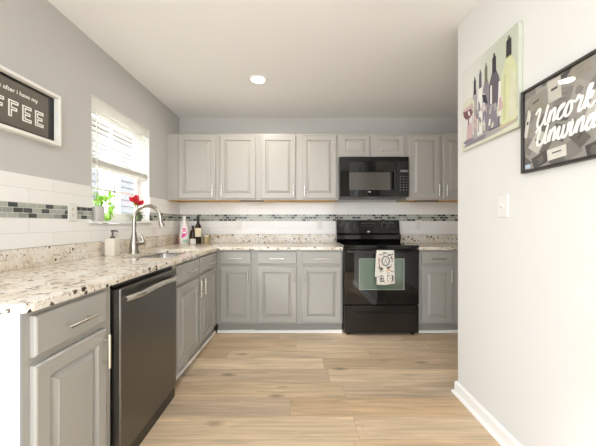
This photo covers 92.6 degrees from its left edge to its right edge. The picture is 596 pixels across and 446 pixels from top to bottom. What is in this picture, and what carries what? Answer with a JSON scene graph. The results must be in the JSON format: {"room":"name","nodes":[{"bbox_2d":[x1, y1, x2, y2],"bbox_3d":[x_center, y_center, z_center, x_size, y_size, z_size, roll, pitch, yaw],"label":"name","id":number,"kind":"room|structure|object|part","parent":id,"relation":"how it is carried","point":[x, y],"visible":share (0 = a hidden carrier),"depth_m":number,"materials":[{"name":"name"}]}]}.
{"room":"kitchen","nodes":[
{"label":"kitchen","id":0,"kind":"room"},
{"bbox_2d":[0,0,178,249],"bbox_3d":[-1.541,-0.090,1.925,0.140,2.440,3.450,0,0,0],"label":"wall","id":1,"kind":"structure","parent":0,"point":[40,44],"depth_m":1.83,"materials":[{"name":"grey paint"}]},
{"bbox_2d":[0,65,60,146],"bbox_3d":[-1.449,-0.615,1.422,0.042,0.299,0.600,0,0,0],"label":"coffee sign","id":2,"kind":"object","parent":1,"relation":"attached to","point":[29,110],"visible":1,"depth_m":1.54,"materials":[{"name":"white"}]},
{"bbox_3d":[-1.458,-0.615,1.422,0.001,0.231,0.482,0,0,0],"label":"panel","id":3,"kind":"part","parent":2,"relation":"part of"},
{"bbox_2d":[0,234,178,272],"bbox_3d":[-1.459,0.186,2.187,0.020,0.107,2.683,0,0,0],"label":"backsplash","id":4,"kind":"structure","parent":1,"relation":"attached to","point":[13,259],"depth_m":1.74,"materials":[{"name":"beige stone"}]},
{"bbox_2d":[0,170,179,249],"bbox_3d":[-1.467,-0.065,2.188,0.009,0.394,2.685,0,0,0],"label":"backsplash","id":5,"kind":"structure","parent":1,"relation":"attached to","point":[33,209],"depth_m":1.70,"materials":[{"name":"white tile"}]},
{"bbox_2d":[68,203,76,220],"bbox_3d":[-1.458,-0.073,1.843,0.008,0.116,0.072,0,0,0],"label":"wall outlet","id":6,"kind":"object","parent":5,"relation":"attached to","point":[72,207],"visible":1,"depth_m":1.84,"materials":[{"name":"white plastic"}]},
{"bbox_2d":[170,221,172,230],"bbox_3d":[-1.458,0.030,3.290,0.008,0.116,0.072,0,0,0],"label":"wall outlet","id":7,"kind":"object","parent":5,"relation":"attached to","point":[171,222],"visible":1,"depth_m":3.28,"materials":[{"name":"white plastic"}]},
{"bbox_2d":[89,94,153,222],"bbox_3d":[-1.522,-0.461,2.425,0.158,0.918,0.860,0,0,0],"label":"window","id":8,"kind":"structure","parent":1,"relation":"in","point":[141,188],"depth_m":2.67,"materials":[{"name":"white paint"}]},
{"bbox_2d":[92,190,116,220],"bbox_3d":[-1.499,-0.123,2.195,0.099,0.284,0.281,0,0,0],"label":"potted plant","id":9,"kind":"object","parent":8,"relation":"on","point":[98,210],"visible":0.94,"depth_m":2.14,"materials":[{"name":"green plant"}]},
{"bbox_3d":[-1.493,-0.073,2.105,0.086,0.107,0.086,0,0,0],"label":"pot","id":10,"kind":"part","parent":9,"relation":"part of","materials":[{"name":"grey ceramic"}]},
{"bbox_3d":[-1.590,-0.670,2.425,0.020,0.430,0.720,0,0,0],"label":"sash","id":11,"kind":"part","parent":8,"relation":"part of","materials":[{"name":"white paint"}]},
{"bbox_3d":[-1.579,-0.470,2.425,0.045,0.900,0.790,0,0,0],"label":"frame","id":12,"kind":"part","parent":8,"relation":"part of","materials":[{"name":"white paint"}]},
{"bbox_2d":[92,96,148,188],"bbox_3d":[-1.504,-0.583,2.425,0.065,0.658,0.774,0,0,0],"label":"window blind","id":13,"kind":"object","parent":8,"relation":"attached to","point":[98,105],"visible":0.81,"depth_m":2.35,"materials":[{"name":"white plastic"}]},
{"bbox_3d":[-1.482,-0.644,2.128,0.003,0.420,0.003,0,0,0],"label":"ladder cord","id":14,"kind":"part","parent":13,"relation":"part of","materials":[{"name":"white fabric"}]},
{"bbox_3d":[-1.509,-0.427,2.425,0.054,0.018,0.766,0,0,0],"label":"rail","id":15,"kind":"part","parent":13,"relation":"part of","materials":[{"name":"white plastic"}]},
{"bbox_3d":[-1.499,-0.011,2.425,0.112,0.018,0.860,0,0,0],"label":"sill","id":16,"kind":"part","parent":8,"relation":"part of","materials":[{"name":"white paint"}]},
{"bbox_3d":[-1.567,-0.270,2.425,0.020,0.430,0.720,0,0,0],"label":"sash","id":17,"kind":"part","parent":8,"relation":"part of","materials":[{"name":"white paint"}]},
{"bbox_2d":[129,194,144,220],"bbox_3d":[-1.491,-0.142,2.635,0.134,0.245,0.189,0,0,20],"label":"flowering plant","id":18,"kind":"object","parent":8,"relation":"on","point":[135,198],"visible":0.91,"depth_m":2.61,"materials":[{"name":"red plant"}]},
{"bbox_3d":[-1.486,-0.052,2.640,0.076,0.064,0.076,0,0,0],"label":"pot","id":19,"kind":"part","parent":18,"relation":"part of","materials":[{"name":"grey"}]},
{"bbox_2d":[48,0,478,117],"bbox_3d":[0.294,-1.360,1.375,3.771,0.100,4.550,0,0,0],"label":"ceiling","id":20,"kind":"structure","parent":0,"point":[317,58],"depth_m":2.18,"materials":[{"name":"white paint"}]},
{"bbox_2d":[248,74,267,84],"bbox_3d":[-0.364,-1.306,2.593,0.178,0.007,0.178,0,0,0],"label":"recessed light","id":21,"kind":"object","parent":20,"relation":"in","point":[257,79],"visible":1,"depth_m":2.58,"materials":[{"name":"white paint"}]},
{"bbox_2d":[179,118,457,220],"bbox_3d":[0.294,-0.090,3.590,3.531,2.440,0.120,0,0,0],"label":"wall","id":22,"kind":"structure","parent":0,"point":[186,125],"depth_m":3.53,"materials":[{"name":"grey paint"}]},
{"bbox_2d":[167,134,257,201],"bbox_3d":[-0.958,-0.634,3.337,1.024,0.746,0.385,0,0,0],"label":"upper cabinet","id":23,"kind":"object","parent":22,"relation":"attached to","point":[200,167],"visible":0.98,"depth_m":3.18,"materials":[{"name":"grey paint"}]},
{"bbox_3d":[-1.129,-0.630,3.190,0.411,0.705,0.020,0,0,0],"label":"door","id":24,"kind":"part","parent":23,"relation":"part of","materials":[{"name":"grey paint"}]},
{"bbox_3d":[-0.958,-0.263,3.361,1.021,0.004,0.315,0,0,0],"label":"panel","id":25,"kind":"part","parent":23,"relation":"part of","materials":[{"name":"brown wood"}]},
{"bbox_3d":[-0.674,-0.630,3.190,0.400,0.705,0.020,0,0,0],"label":"door","id":26,"kind":"part","parent":23,"relation":"part of","materials":[{"name":"grey paint"}]},
{"bbox_2d":[241,200,263,201],"bbox_3d":[-0.520,-0.252,3.250,0.260,0.018,0.050,0,0,0],"label":"light","id":27,"kind":"object","parent":23,"relation":"attached to","point":[241,200],"visible":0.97,"depth_m":3.23,"materials":[{"name":"grey metal"}]},
{"bbox_2d":[189,234,334,242],"bbox_3d":[-0.496,0.186,3.518,1.906,0.107,0.020,0,0,0],"label":"backsplash","id":28,"kind":"structure","parent":22,"relation":"attached to","point":[214,238],"depth_m":3.51,"materials":[{"name":"beige stone"}]},
{"bbox_2d":[258,134,337,201],"bbox_3d":[0.005,-0.634,3.337,0.899,0.746,0.385,0,0,0],"label":"upper cabinet","id":29,"kind":"object","parent":22,"relation":"attached to","point":[291,167],"visible":1,"depth_m":3.18,"materials":[{"name":"grey paint"}]},
{"bbox_3d":[-0.221,-0.630,3.190,0.389,0.705,0.020,0,0,0],"label":"door","id":30,"kind":"part","parent":29,"relation":"part of","materials":[{"name":"grey paint"}]},
{"bbox_3d":[0.005,-0.263,3.361,0.896,0.004,0.315,0,0,0],"label":"panel","id":31,"kind":"part","parent":29,"relation":"part of","materials":[{"name":"brown wood"}]},
{"bbox_3d":[0.238,-0.630,3.190,0.386,0.705,0.020,0,0,0],"label":"door","id":32,"kind":"part","parent":29,"relation":"part of","materials":[{"name":"grey paint"}]},
{"bbox_2d":[180,202,457,242],"bbox_3d":[0.298,0.004,3.526,3.523,0.532,0.009,0,0,0],"label":"backsplash","id":33,"kind":"structure","parent":22,"relation":"attached to","point":[215,217],"depth_m":3.52,"materials":[{"name":"white tile"}]},
{"bbox_2d":[236,221,240,229],"bbox_3d":[-0.735,0.025,3.517,0.072,0.116,0.008,0,0,0],"label":"wall outlet","id":34,"kind":"object","parent":33,"relation":"attached to","point":[238,223],"visible":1,"depth_m":3.52,"materials":[{"name":"white plastic"}]},
{"bbox_2d":[317,221,322,229],"bbox_3d":[0.272,0.025,3.517,0.072,0.116,0.008,0,0,0],"label":"wall outlet","id":35,"kind":"object","parent":33,"relation":"attached to","point":[319,223],"visible":1,"depth_m":3.52,"materials":[{"name":"white plastic"}]},
{"bbox_2d":[416,220,421,229],"bbox_3d":[1.490,0.018,3.517,0.072,0.116,0.008,0,0,0],"label":"wall outlet","id":36,"kind":"object","parent":33,"relation":"attached to","point":[418,222],"visible":1,"depth_m":3.52,"materials":[{"name":"white plastic"}]},
{"bbox_2d":[338,134,405,157],"bbox_3d":[0.835,-0.870,3.354,0.759,0.274,0.349,0,0,0],"label":"upper cabinet","id":37,"kind":"object","parent":22,"relation":"attached to","point":[349,145],"visible":0.86,"depth_m":3.18,"materials":[{"name":"grey paint"}]},
{"bbox_3d":[0.641,-0.863,3.190,0.321,0.241,0.020,0,0,0],"label":"door","id":38,"kind":"part","parent":37,"relation":"part of","materials":[{"name":"grey paint"}]},
{"bbox_2d":[338,157,408,199],"bbox_3d":[0.835,-0.511,3.292,0.757,0.442,0.456,0,0,0],"label":"microwave","id":39,"kind":"object","parent":37,"relation":"attached to","point":[359,178],"visible":0.99,"depth_m":3.11,"materials":[{"name":"black plastic"}]},
{"bbox_3d":[0.763,-0.487,3.124,0.610,0.382,0.029,0,0,0],"label":"door","id":40,"kind":"part","parent":39,"relation":"part of","materials":[{"name":"black glass"}]},
{"bbox_3d":[1.048,-0.470,3.089,0.020,0.237,0.049,0,0,0],"label":"handle","id":41,"kind":"part","parent":39,"relation":"part of","materials":[{"name":"black plastic"}]},
{"bbox_3d":[1.141,-0.487,3.124,0.141,0.382,0.029,0,0,0],"label":"control panel","id":42,"kind":"part","parent":39,"relation":"part of","materials":[{"name":"black plastic"}]},
{"bbox_3d":[1.022,-0.863,3.190,0.329,0.241,0.020,0,0,0],"label":"door","id":43,"kind":"part","parent":37,"relation":"part of","materials":[{"name":"grey paint"}]},
{"bbox_2d":[396,134,457,201],"bbox_3d":[1.637,-0.634,3.337,0.843,0.746,0.385,0,0,0],"label":"upper cabinet","id":44,"kind":"object","parent":22,"relation":"attached to","point":[433,158],"visible":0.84,"depth_m":3.18,"materials":[{"name":"grey paint"}]},
{"bbox_3d":[1.417,-0.630,3.190,0.349,0.705,0.020,0,0,0],"label":"door","id":45,"kind":"part","parent":44,"relation":"part of","materials":[{"name":"grey paint"}]},
{"bbox_2d":[414,200,437,201],"bbox_3d":[1.460,-0.252,3.250,0.260,0.018,0.050,0,0,0],"label":"light","id":46,"kind":"object","parent":44,"relation":"attached to","point":[415,200],"visible":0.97,"depth_m":3.23,"materials":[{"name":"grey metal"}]},
{"bbox_3d":[1.637,-0.263,3.361,0.840,0.004,0.315,0,0,0],"label":"panel","id":47,"kind":"part","parent":44,"relation":"part of","materials":[{"name":"brown wood"}]},
{"bbox_3d":[1.798,-0.630,3.190,0.349,0.705,0.020,0,0,0],"label":"door","id":48,"kind":"part","parent":44,"relation":"part of","materials":[{"name":"grey paint"}]},
{"bbox_2d":[400,234,457,242],"bbox_3d":[1.641,0.186,3.518,0.833,0.107,0.020,0,0,0],"label":"backsplash","id":49,"kind":"structure","parent":22,"relation":"attached to","point":[405,238],"depth_m":3.51,"materials":[{"name":"beige stone"}]},
{"bbox_2d":[139,324,500,445],"bbox_3d":[0.294,1.180,1.375,3.771,0.100,4.550,0,0,0],"label":"floor","id":50,"kind":"structure","parent":0,"point":[241,389],"depth_m":1.89,"materials":[{"name":"brown wood"}]},
{"bbox_2d":[0,286,110,445],"bbox_3d":[-1.123,0.701,1.059,0.691,0.858,0.409,0,0,0],"label":"base cabinet","id":51,"kind":"object","parent":50,"relation":"on","point":[55,360],"visible":0.98,"depth_m":0.97,"materials":[{"name":"grey paint"}]},
{"bbox_3d":[-1.151,0.701,0.858,0.635,0.858,0.008,0,0,0],"label":"panel","id":52,"kind":"part","parent":51,"relation":"part of","materials":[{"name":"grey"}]},
{"bbox_3d":[-0.823,0.352,1.049,0.020,0.128,0.330,0,0,0],"label":"drawer","id":53,"kind":"part","parent":51,"relation":"part of","materials":[{"name":"grey paint"}]},
{"bbox_3d":[-0.823,0.728,1.049,0.020,0.568,0.330,0,0,0],"label":"door","id":54,"kind":"part","parent":51,"relation":"part of","materials":[{"name":"grey paint"}]},
{"bbox_3d":[-0.795,0.358,1.049,0.036,0.011,0.145,0,0,0],"label":"handle","id":55,"kind":"part","parent":51,"relation":"part of","materials":[{"name":"silver metal"}]},
{"bbox_3d":[-0.795,0.530,1.184,0.036,0.140,0.011,0,0,0],"label":"handle","id":56,"kind":"part","parent":51,"relation":"part of","materials":[{"name":"silver metal"}]},
{"bbox_2d":[110,266,177,445],"bbox_3d":[-1.070,0.704,1.569,0.646,0.852,0.596,0,0,0],"label":"dishwasher","id":57,"kind":"object","parent":50,"relation":"on","point":[142,308],"visible":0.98,"depth_m":1.44,"materials":[{"name":"grey metal"}]},
{"bbox_3d":[-0.771,0.342,1.572,0.048,0.038,0.539,0,0,0],"label":"handle","id":58,"kind":"part","parent":57,"relation":"part of","materials":[{"name":"silver metal"}]},
{"bbox_3d":[-0.814,1.093,1.571,0.014,0.073,0.590,0,0,0],"label":"toe panel","id":59,"kind":"part","parent":57,"relation":"part of","materials":[{"name":"black plastic"}]},
{"bbox_2d":[170,251,216,382],"bbox_3d":[-1.123,0.701,2.404,0.691,0.858,1.050,0,0,0],"label":"base cabinet","id":60,"kind":"object","parent":50,"relation":"on","point":[196,282],"visible":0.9,"depth_m":2.24,"materials":[{"name":"grey paint"}]},
{"bbox_2d":[0,243,342,313],"bbox_3d":[-0.506,0.255,2.187,1.926,0.030,2.683,0,0,0],"label":"countertop","id":61,"kind":"structure","parent":60,"relation":"on","point":[22,291],"depth_m":1.42,"materials":[{"name":"stone"}]},
{"bbox_2d":[105,230,119,255],"bbox_3d":[-1.380,0.144,2.125,0.079,0.192,0.074,0,0,0],"label":"soap dispenser","id":62,"kind":"object","parent":61,"relation":"on","point":[112,244],"visible":0.99,"depth_m":2.09,"materials":[{"name":"beige ceramic"}]},
{"bbox_2d":[105,238,119,255],"bbox_3d":[-1.383,0.175,2.125,0.074,0.130,0.074,0,0,0],"label":"bottle","id":63,"kind":"object","parent":62,"relation":"attached to","point":[112,245],"depth_m":2.09,"materials":[{"name":"beige ceramic"}]},
{"bbox_2d":[128,204,164,252],"bbox_3d":[-1.236,0.041,2.330,0.291,0.399,0.084,0,0,0],"label":"faucet","id":64,"kind":"object","parent":61,"relation":"on","point":[134,244],"visible":1,"depth_m":2.32,"materials":[{"name":"silver metal"}]},
{"bbox_3d":[-1.289,0.131,2.326,0.085,0.098,0.038,0,0,6],"label":"lever","id":65,"kind":"part","parent":64,"relation":"part of","materials":[{"name":"silver metal"}]},
{"bbox_3d":[-1.232,-0.037,2.330,0.246,0.244,0.031,0,0,0],"label":"spout","id":66,"kind":"part","parent":64,"relation":"part of","materials":[{"name":"silver metal"}]},
{"bbox_2d":[139,253,185,257],"bbox_3d":[-1.081,0.371,2.305,0.392,0.202,0.660,0,0,0],"label":"sink","id":67,"kind":"object","parent":61,"relation":"in","point":[158,255],"visible":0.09,"depth_m":2.61,"materials":[{"name":"silver metal"}]},
{"bbox_2d":[179,216,188,244],"bbox_3d":[-1.318,0.077,3.298,0.108,0.326,0.112,0,0,0],"label":"bottle","id":68,"kind":"object","parent":61,"relation":"on","point":[184,231],"visible":0.94,"depth_m":3.26,"materials":[{"name":"white plastic"}]},
{"bbox_2d":[190,226,194,237],"bbox_3d":[-1.262,0.133,3.425,0.070,0.214,0.070,0,0,0],"label":"bottle","id":69,"kind":"object","parent":61,"relation":"on","point":[192,232],"visible":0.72,"depth_m":3.40,"materials":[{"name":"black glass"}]},
{"bbox_2d":[190,238,195,244],"bbox_3d":[-1.205,0.203,3.265,0.066,0.075,0.066,0,0,0],"label":"candle jar","id":70,"kind":"object","parent":61,"relation":"on","point":[192,240],"visible":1,"depth_m":3.24,"materials":[{"name":"white glass"}]},
{"bbox_2d":[195,216,200,243],"bbox_3d":[-1.178,0.076,3.360,0.076,0.327,0.076,0,0,0],"label":"wine bottle","id":71,"kind":"object","parent":61,"relation":"on","point":[197,226],"visible":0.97,"depth_m":3.33,"materials":[{"name":"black glass"}]},
{"bbox_2d":[203,235,209,243],"bbox_3d":[-1.095,0.190,3.410,0.072,0.100,0.072,0,0,0],"label":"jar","id":72,"kind":"object","parent":61,"relation":"on","point":[206,239],"visible":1,"depth_m":3.38,"materials":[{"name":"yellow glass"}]},
{"bbox_3d":[-0.823,0.352,2.142,0.020,0.128,0.408,0,0,0],"label":"drawer","id":73,"kind":"part","parent":60,"relation":"part of","materials":[{"name":"grey paint"}]},
{"bbox_3d":[-0.823,0.728,2.142,0.020,0.568,0.408,0,0,0],"label":"door","id":74,"kind":"part","parent":60,"relation":"part of","materials":[{"name":"grey paint"}]},
{"bbox_3d":[-0.854,1.095,2.404,0.017,0.069,1.050,0,0,0],"label":"shoe moulding","id":75,"kind":"part","parent":60,"relation":"part of","materials":[{"name":"white paint"}]},
{"bbox_3d":[-0.823,0.352,2.600,0.020,0.128,0.425,0,0,0],"label":"drawer","id":76,"kind":"part","parent":60,"relation":"part of","materials":[{"name":"grey paint"}]},
{"bbox_3d":[-0.823,0.728,2.600,0.020,0.568,0.425,0,0,0],"label":"door","id":77,"kind":"part","parent":60,"relation":"part of","materials":[{"name":"grey paint"}]},
{"bbox_2d":[217,250,254,332],"bbox_3d":[-0.639,0.701,3.200,0.385,0.858,0.653,0,0,0],"label":"base cabinet","id":78,"kind":"object","parent":50,"relation":"on","point":[235,268],"visible":0.91,"depth_m":2.91,"materials":[{"name":"grey paint"}]},
{"bbox_3d":[-0.637,0.352,2.920,0.314,0.128,0.020,0,0,0],"label":"drawer","id":79,"kind":"part","parent":78,"relation":"part of","materials":[{"name":"grey paint"}]},
{"bbox_3d":[-0.637,0.728,2.920,0.314,0.568,0.020,0,0,0],"label":"door","id":80,"kind":"part","parent":78,"relation":"part of","materials":[{"name":"grey paint"}]},
{"bbox_3d":[-0.639,1.115,2.950,0.385,0.030,0.017,0,0,0],"label":"shoe moulding","id":81,"kind":"part","parent":78,"relation":"part of","materials":[{"name":"white paint"}]},
{"bbox_2d":[255,250,341,332],"bbox_3d":[0.005,0.701,3.200,0.902,0.858,0.653,0,0,0],"label":"base cabinet","id":82,"kind":"object","parent":50,"relation":"on","point":[297,291],"visible":0.98,"depth_m":2.91,"materials":[{"name":"grey paint"}]},
{"bbox_3d":[-0.214,0.352,2.920,0.400,0.128,0.020,0,0,0],"label":"drawer","id":83,"kind":"part","parent":82,"relation":"part of","materials":[{"name":"grey paint"}]},
{"bbox_3d":[-0.214,0.728,2.920,0.400,0.568,0.020,0,0,0],"label":"door","id":84,"kind":"part","parent":82,"relation":"part of","materials":[{"name":"grey paint"}]},
{"bbox_3d":[0.005,1.115,2.950,0.902,0.030,0.017,0,0,0],"label":"shoe moulding","id":85,"kind":"part","parent":82,"relation":"part of","materials":[{"name":"white paint"}]},
{"bbox_3d":[0.242,0.352,2.920,0.402,0.128,0.020,0,0,0],"label":"drawer","id":86,"kind":"part","parent":82,"relation":"part of","materials":[{"name":"grey paint"}]},
{"bbox_3d":[0.242,0.728,2.920,0.402,0.568,0.020,0,0,0],"label":"door","id":87,"kind":"part","parent":82,"relation":"part of","materials":[{"name":"grey paint"}]},
{"bbox_2d":[336,220,418,334],"bbox_3d":[0.840,0.544,3.156,0.758,1.172,0.697,0,0,0],"label":"stove","id":88,"kind":"object","parent":50,"relation":"on","point":[367,306],"visible":0.96,"depth_m":2.86,"materials":[{"name":"black metal"}]},
{"bbox_2d":[336,242,418,247],"bbox_3d":[0.840,0.232,3.163,0.758,0.025,0.595,0,0,0],"label":"cooktop","id":89,"kind":"object","parent":88,"relation":"in","point":[344,244],"depth_m":2.87,"materials":[{"name":"black glass"}]},
{"bbox_3d":[0.840,0.537,2.881,0.750,0.558,0.043,0,0,0],"label":"oven door","id":90,"kind":"part","parent":88,"relation":"part of","materials":[{"name":"black glass"}]},
{"bbox_3d":[0.840,0.964,2.884,0.750,0.276,0.039,0,0,0],"label":"drawer","id":91,"kind":"part","parent":88,"relation":"part of","materials":[{"name":"black metal"}]},
{"bbox_3d":[0.840,0.896,2.856,0.638,0.032,0.016,0,0,0],"label":"handle","id":92,"kind":"part","parent":88,"relation":"part of","materials":[{"name":"black metal"}]},
{"bbox_3d":[0.840,0.278,2.834,0.718,0.022,0.052,0,0,0],"label":"handle","id":93,"kind":"part","parent":88,"relation":"part of","materials":[{"name":"black plastic"}]},
{"bbox_2d":[375,250,394,284],"bbox_3d":[0.859,0.435,2.815,0.192,0.342,0.036,0,0,0],"label":"dish towel","id":94,"kind":"object","parent":88,"relation":"hanging from","point":[385,263],"visible":1,"depth_m":2.80,"materials":[{"name":"beige fabric"}]},
{"bbox_2d":[418,250,457,332],"bbox_3d":[1.641,0.701,3.200,0.829,0.858,0.653,0,0,0],"label":"base cabinet","id":95,"kind":"object","parent":50,"relation":"on","point":[438,269],"visible":0.52,"depth_m":2.91,"materials":[{"name":"grey paint"}]},
{"bbox_2d":[408,243,457,249],"bbox_3d":[1.641,0.255,3.212,0.833,0.030,0.633,0,0,0],"label":"countertop","id":96,"kind":"structure","parent":95,"relation":"on","point":[422,246],"depth_m":2.97,"materials":[{"name":"stone"}]},
{"bbox_3d":[1.426,0.352,2.920,0.320,0.128,0.020,0,0,0],"label":"drawer","id":97,"kind":"part","parent":95,"relation":"part of","materials":[{"name":"grey paint"}]},
{"bbox_3d":[1.426,0.728,2.920,0.320,0.568,0.020,0,0,0],"label":"door","id":98,"kind":"part","parent":95,"relation":"part of","materials":[{"name":"grey paint"}]},
{"bbox_3d":[1.641,1.115,2.950,0.829,0.030,0.017,0,0,0],"label":"shoe moulding","id":99,"kind":"part","parent":95,"relation":"part of","materials":[{"name":"white paint"}]},
{"bbox_3d":[1.556,0.530,2.892,0.011,0.140,0.036,0,0,0],"label":"handle","id":100,"kind":"part","parent":95,"relation":"part of","materials":[{"name":"silver metal"}]},
{"bbox_2d":[458,0,595,445],"bbox_3d":[1.120,-0.090,1.121,0.120,2.440,1.543,0,0,0],"label":"wall","id":101,"kind":"structure","parent":0,"point":[527,277],"depth_m":1.30,"materials":[{"name":"white paint"}]},
{"bbox_2d":[451,381,522,445],"bbox_3d":[1.120,1.089,1.135,0.176,0.083,1.571,0,0,0],"label":"baseboard","id":102,"kind":"structure","parent":101,"relation":"attached to","point":[496,429],"depth_m":1.59,"materials":[{"name":"white paint"}]},
{"bbox_2d":[462,21,522,151],"bbox_3d":[1.047,-0.704,1.573,0.025,0.498,0.466,0,0,0],"label":"canvas","id":103,"kind":"object","parent":101,"relation":"attached to","point":[492,85],"visible":1,"depth_m":1.50,"materials":[{"name":"beige fabric"}]},
{"bbox_2d":[498,194,507,217],"bbox_3d":[1.050,-0.089,1.470,0.018,0.116,0.072,0,0,0],"label":"light switch","id":104,"kind":"object","parent":101,"relation":"attached to","point":[502,199],"visible":1,"depth_m":1.47,"materials":[{"name":"white plastic"}]},
{"bbox_2d":[521,49,595,173],"bbox_3d":[1.047,-0.420,1.105,0.024,0.378,0.445,0,0,0],"label":"framed print","id":105,"kind":"object","parent":101,"relation":"attached to","point":[558,112],"visible":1,"depth_m":1.13,"materials":[{"name":"grey paper"}]},
{"label":"outside","id":106,"kind":"structure","parent":0,"visible":0},
{"bbox_3d":[0.000,1.365,1.000,28.000,0.230,30.000,0,0,0],"label":"ground","id":107,"kind":"structure","parent":106,"visible":0},
{"bbox_2d":[92,119,133,213],"bbox_3d":[-5.800,-0.850,7.700,3.900,4.200,7.600,0,0,0],"label":"neighbouring house","id":108,"kind":"structure","parent":107,"relation":"on","point":[125,184],"depth_m":6.53,"materials":[{"name":"grey"}]}
]}

